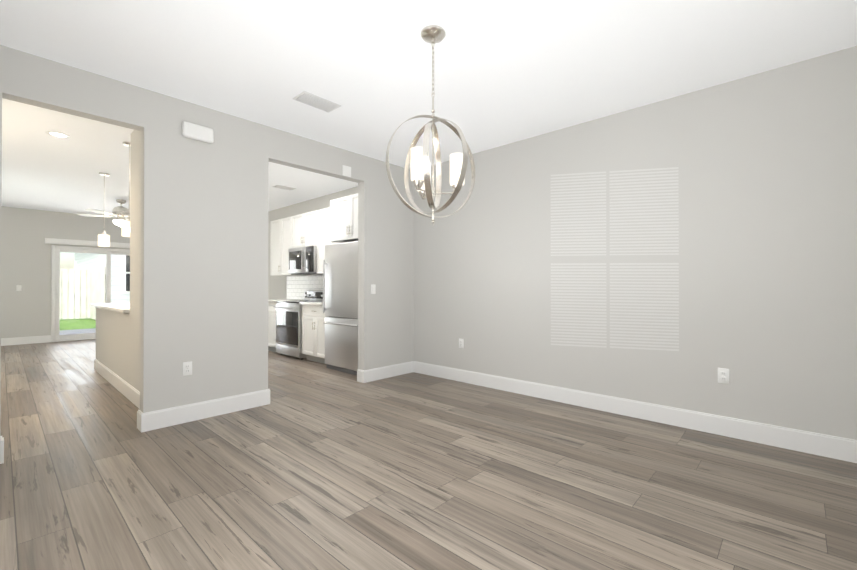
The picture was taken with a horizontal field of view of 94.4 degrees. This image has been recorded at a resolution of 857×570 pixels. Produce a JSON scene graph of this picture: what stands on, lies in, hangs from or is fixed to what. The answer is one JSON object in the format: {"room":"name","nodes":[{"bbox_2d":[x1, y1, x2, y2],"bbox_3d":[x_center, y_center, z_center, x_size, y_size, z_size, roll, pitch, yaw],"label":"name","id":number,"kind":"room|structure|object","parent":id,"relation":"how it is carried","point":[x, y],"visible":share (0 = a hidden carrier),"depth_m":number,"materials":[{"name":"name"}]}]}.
{"room":"empty dining room","nodes":[
{"label":"empty dining room","id":0,"kind":"room"},
{"bbox_2d":[1,206,129,337],"bbox_3d":[-7.556,-0.173,8.739,0.120,2.740,5.100,0,0,43],"label":"wall","id":1,"kind":"structure","parent":0,"point":[26,263],"depth_m":8.09,"materials":[{"name":"paint"}]},
{"bbox_2d":[16,285,21,290],"bbox_3d":[-8.198,0.062,7.946,0.012,0.116,0.072,0,0,43],"label":"light switch","id":2,"kind":"object","parent":1,"relation":"attached to","point":[18,287],"visible":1,"depth_m":7.95,"materials":[{"name":"white plastic"}]},
{"bbox_2d":[1,335,50,345],"bbox_3d":[-8.549,1.117,7.560,0.016,0.147,1.970,0,0,43],"label":"baseboard","id":3,"kind":"structure","parent":1,"relation":"attached to","point":[32,339],"depth_m":8.00,"materials":[{"name":"white wood"}]},
{"bbox_2d":[45,238,129,247],"bbox_3d":[-7.207,-0.912,8.964,0.090,0.110,2.100,0,0,43],"label":"blind valance","id":4,"kind":"object","parent":1,"relation":"attached to","point":[79,242],"visible":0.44,"depth_m":8.57,"materials":[{"name":"white plastic"}]},
{"bbox_2d":[51,245,129,341],"bbox_3d":[-7.276,0.185,9.023,0.138,2.027,1.894,0,0,43],"label":"sliding glass door","id":5,"kind":"structure","parent":1,"relation":"in","point":[56,250],"depth_m":8.54,"materials":[{"name":"white plastic"}]},
{"bbox_2d":[96,130,140,391],"bbox_3d":[-3.431,-0.195,4.509,3.280,2.740,0.120,0,0,43],"label":"wall","id":6,"kind":"structure","parent":0,"point":[135,190],"depth_m":4.08,"materials":[{"name":"paint"}]},
{"bbox_2d":[94,359,139,410],"bbox_3d":[-3.484,1.101,4.458,3.296,0.147,0.016,0,0,43],"label":"baseboard","id":7,"kind":"structure","parent":6,"relation":"attached to","point":[121,385],"depth_m":4.38,"materials":[{"name":"white wood"}]},
{"bbox_2d":[0,45,413,413],"bbox_3d":[-1.980,-0.200,3.574,0.120,2.740,5.100,0,0,43],"label":"wall","id":8,"kind":"structure","parent":0,"point":[204,259],"depth_m":3.54,"materials":[{"name":"paint"}]},
{"bbox_2d":[0,436,3,463],"bbox_3d":[-2.927,1.091,2.445,0.016,0.147,0.426,0,0,43],"label":"baseboard","id":9,"kind":"structure","parent":8,"relation":"attached to","point":[1,438],"depth_m":2.59,"materials":[{"name":"white wood"}]},
{"bbox_2d":[183,361,191,375],"bbox_3d":[-2.058,0.714,3.390,0.009,0.116,0.072,0,0,43],"label":"electrical outlet","id":10,"kind":"object","parent":8,"relation":"attached to","point":[187,368],"visible":1,"depth_m":3.39,"materials":[{"name":"white plastic"}]},
{"bbox_2d":[182,121,213,142],"bbox_3d":[-1.995,-1.321,3.440,0.048,0.130,0.245,0,0,43],"label":"door chime","id":11,"kind":"object","parent":8,"relation":"attached to","point":[197,132],"visible":0.98,"depth_m":3.42,"materials":[{"name":"white plastic"}]},
{"bbox_2d":[137,389,269,432],"bbox_3d":[-1.921,1.096,3.531,0.016,0.147,1.050,0,0,43],"label":"baseboard","id":12,"kind":"structure","parent":8,"relation":"attached to","point":[148,421],"depth_m":3.45,"materials":[{"name":"white wood"}]},
{"bbox_2d":[342,165,350,176],"bbox_3d":[-0.947,-1.320,4.602,0.006,0.120,0.120,0,0,43],"label":"switch plate","id":13,"kind":"object","parent":8,"relation":"attached to","point":[346,170],"visible":1,"depth_m":4.59,"materials":[{"name":"white plastic"}]},
{"bbox_2d":[371,284,375,293],"bbox_3d":[-0.678,0.052,4.881,0.012,0.116,0.072,0,0,43],"label":"light switch","id":14,"kind":"object","parent":8,"relation":"attached to","point":[373,288],"visible":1,"depth_m":4.88,"materials":[{"name":"white plastic"}]},
{"bbox_2d":[360,361,411,382],"bbox_3d":[-0.499,1.104,5.067,0.016,0.147,0.827,0,0,43],"label":"baseboard","id":15,"kind":"structure","parent":8,"relation":"attached to","point":[379,373],"depth_m":5.01,"materials":[{"name":"white wood"}]},
{"bbox_2d":[0,339,856,569],"bbox_3d":[-3.110,1.205,4.613,12.240,0.060,5.340,0,0,43],"label":"floor","id":16,"kind":"structure","parent":0,"point":[313,465],"depth_m":2.31,"materials":[{"name":"brown wood"}]},
{"bbox_2d":[268,303,276,351],"bbox_3d":[-2.692,0.750,7.271,0.805,0.878,0.631,0,0,43],"label":"base cabinet","id":17,"kind":"object","parent":16,"relation":"on","point":[272,343],"visible":0.15,"depth_m":6.95,"materials":[{"name":"white wood"}]},
{"bbox_2d":[268,299,322,305],"bbox_3d":[-2.106,0.287,6.730,2.403,0.036,0.633,0,0,43],"label":"countertop","id":18,"kind":"structure","parent":17,"relation":"on","point":[303,303],"depth_m":6.77,"materials":[{"name":"white stone"}]},
{"bbox_2d":[274,291,322,359],"bbox_3d":[-2.127,0.643,6.693,0.786,1.085,0.677,0,0,43],"label":"range","id":19,"kind":"object","parent":16,"relation":"on","point":[289,328],"visible":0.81,"depth_m":6.47,"materials":[{"name":"silver metal"}]},
{"bbox_2d":[302,305,328,363],"bbox_3d":[-1.516,0.744,6.182,0.780,0.878,0.631,0,0,43],"label":"base cabinet","id":20,"kind":"object","parent":16,"relation":"on","point":[313,333],"visible":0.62,"depth_m":6.01,"materials":[{"name":"white wood"}]},
{"bbox_2d":[323,241,357,374],"bbox_3d":[-0.944,0.295,5.553,0.892,1.770,0.733,0,0,43],"label":"fridge","id":21,"kind":"object","parent":16,"relation":"on","point":[340,285],"visible":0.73,"depth_m":5.35,"materials":[{"name":"grey metal"}]},
{"bbox_3d":[-3.597,0.739,5.157,2.110,0.878,0.608,0,0,43],"label":"cabinet","id":22,"kind":"object","parent":16,"relation":"on","visible":0},
{"bbox_2d":[90,303,129,312],"bbox_3d":[-3.670,0.278,5.126,2.208,0.037,0.815,0,0,43],"label":"countertop","id":23,"kind":"structure","parent":22,"relation":"on","point":[121,307],"depth_m":4.76,"materials":[{"name":"white stone"}]},
{"bbox_2d":[0,0,856,218],"bbox_3d":[-3.110,-1.605,4.628,12.240,0.080,5.340,0,0,43],"label":"ceiling","id":24,"kind":"structure","parent":0,"point":[508,71],"depth_m":2.81,"materials":[{"name":"white paint"}]},
{"bbox_2d":[45,131,70,137],"bbox_3d":[-3.848,-1.562,4.125,0.196,0.010,0.196,0,0,43],"label":"recessed light","id":25,"kind":"object","parent":24,"relation":"in","point":[58,134],"visible":1,"depth_m":4.12,"materials":[{"name":"white"}]},
{"bbox_2d":[77,199,128,226],"bbox_3d":[-5.572,-1.306,7.276,1.283,0.490,1.238,0,0,43],"label":"ceiling fan","id":26,"kind":"object","parent":24,"relation":"hanging from","point":[121,212],"visible":0.75,"depth_m":7.14,"materials":[{"name":"silver metal"}]},
{"bbox_2d":[98,172,109,246],"bbox_3d":[-4.540,-1.050,5.554,0.130,1.020,0.130,0,0,43],"label":"pendant light","id":27,"kind":"object","parent":24,"relation":"hanging from","point":[103,239],"visible":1,"depth_m":5.52,"materials":[{"name":"silver metal"}]},
{"bbox_2d":[122,141,129,236],"bbox_3d":[-3.306,-1.051,4.384,0.130,1.030,0.130,0,0,43],"label":"pendant light","id":28,"kind":"object","parent":24,"relation":"hanging from","point":[126,228],"visible":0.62,"depth_m":4.33,"materials":[{"name":"silver metal"}]},
{"bbox_2d":[272,185,295,189],"bbox_3d":[-2.298,-1.549,6.329,0.180,0.012,0.320,0,0,43],"label":"ceiling vent","id":29,"kind":"object","parent":24,"relation":"in","point":[283,187],"visible":1,"depth_m":6.29,"materials":[{"name":"white metal"}]},
{"bbox_2d":[292,91,340,112],"bbox_3d":[-0.955,-1.565,3.408,0.200,0.012,0.360,0,0,43],"label":"ceiling vent","id":30,"kind":"object","parent":24,"relation":"in","point":[314,101],"visible":1,"depth_m":3.39,"materials":[{"name":"white"}]},
{"bbox_2d":[386,25,474,224],"bbox_3d":[0.029,-0.971,2.480,0.574,1.208,0.613,0,0,43],"label":"chandelier","id":31,"kind":"object","parent":24,"relation":"hanging from","point":[418,157],"visible":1,"depth_m":2.43,"materials":[{"name":"silver metal"}]},
{"bbox_2d":[268,46,856,439],"bbox_3d":[-1.337,-0.185,6.535,12.240,2.740,0.120,0,0,43],"label":"wall","id":32,"kind":"structure","parent":0,"point":[677,251],"depth_m":3.32,"materials":[{"name":"paint"}]},
{"bbox_2d":[270,216,308,275],"bbox_3d":[-2.602,-0.696,7.373,0.808,1.030,0.371,0,0,43],"label":"upper cabinet","id":33,"kind":"object","parent":32,"relation":"attached to","point":[280,237],"visible":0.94,"depth_m":7.26,"materials":[{"name":"white wood"}]},
{"bbox_2d":[292,210,316,247],"bbox_3d":[-2.010,-0.926,6.825,0.803,0.575,0.371,0,0,43],"label":"upper cabinet","id":34,"kind":"object","parent":32,"relation":"attached to","point":[304,229],"visible":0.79,"depth_m":6.69,"materials":[{"name":"white wood"}]},
{"bbox_2d":[288,246,316,273],"bbox_3d":[-2.042,-0.418,6.790,0.786,0.434,0.463,0,0,43],"label":"over-the-range microwave","id":35,"kind":"object","parent":34,"relation":"attached to","point":[302,260],"visible":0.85,"depth_m":6.57,"materials":[{"name":"silver metal"}]},
{"bbox_2d":[287,274,322,299],"bbox_3d":[-1.895,0.035,6.962,2.400,0.466,0.008,0,0,43],"label":"backsplash","id":36,"kind":"structure","parent":32,"relation":"attached to","point":[297,286],"depth_m":7.37,"materials":[{"name":"tile"}]},
{"bbox_2d":[317,207,338,273],"bbox_3d":[-1.427,-0.701,6.284,0.783,1.030,0.371,0,0,43],"label":"upper cabinet","id":37,"kind":"object","parent":32,"relation":"attached to","point":[323,227],"visible":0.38,"depth_m":6.33,"materials":[{"name":"white wood"}]},
{"bbox_2d":[330,193,357,242],"bbox_3d":[-0.872,-0.920,5.595,0.965,0.600,0.631,0,0,43],"label":"upper cabinet","id":38,"kind":"object","parent":32,"relation":"attached to","point":[343,219],"visible":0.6,"depth_m":5.49,"materials":[{"name":"white wood"}]},
{"bbox_2d":[459,338,463,347],"bbox_3d":[0.398,0.711,4.836,0.072,0.116,0.009,0,0,43],"label":"electrical outlet","id":39,"kind":"object","parent":32,"relation":"attached to","point":[461,343],"visible":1,"depth_m":4.83,"materials":[{"name":"white plastic"}]},
{"bbox_2d":[412,361,856,462],"bbox_3d":[1.405,1.098,3.896,4.400,0.147,0.016,0,0,43],"label":"baseboard","id":40,"kind":"structure","parent":32,"relation":"attached to","point":[835,447],"depth_m":3.31,"materials":[{"name":"white wood"}]},
{"bbox_2d":[718,368,728,383],"bbox_3d":[2.290,0.705,3.083,0.072,0.116,0.009,0,0,43],"label":"electrical outlet","id":41,"kind":"object","parent":32,"relation":"attached to","point":[723,375],"visible":1,"depth_m":3.08,"materials":[{"name":"white plastic"}]},
{"label":"outside","id":42,"kind":"structure","parent":0,"visible":0},
{"bbox_2d":[60,317,95,329],"bbox_3d":[-18.660,1.333,20.584,32.279,0.090,55.000,0,0,43],"label":"lawn","id":43,"kind":"structure","parent":42,"point":[65,324],"depth_m":12.52,"materials":[{"name":"green plant"}]},
{"bbox_2d":[59,328,95,334],"bbox_3d":[-8.351,1.221,10.081,2.879,0.025,3.200,0,0,43],"label":"patio","id":44,"kind":"structure","parent":43,"relation":"on","point":[78,331],"depth_m":10.33,"materials":[{"name":"grey concrete"}]},
{"bbox_2d":[60,267,105,319],"bbox_3d":[-15.084,0.270,9.317,2.985,1.860,11.480,0,0,43],"label":"fence","id":45,"kind":"object","parent":43,"relation":"on","point":[88,287],"depth_m":14.04,"materials":[{"name":"white wood"}]},
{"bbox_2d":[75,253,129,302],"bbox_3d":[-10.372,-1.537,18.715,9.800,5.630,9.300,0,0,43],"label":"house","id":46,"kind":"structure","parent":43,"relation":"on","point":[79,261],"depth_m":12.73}
]}

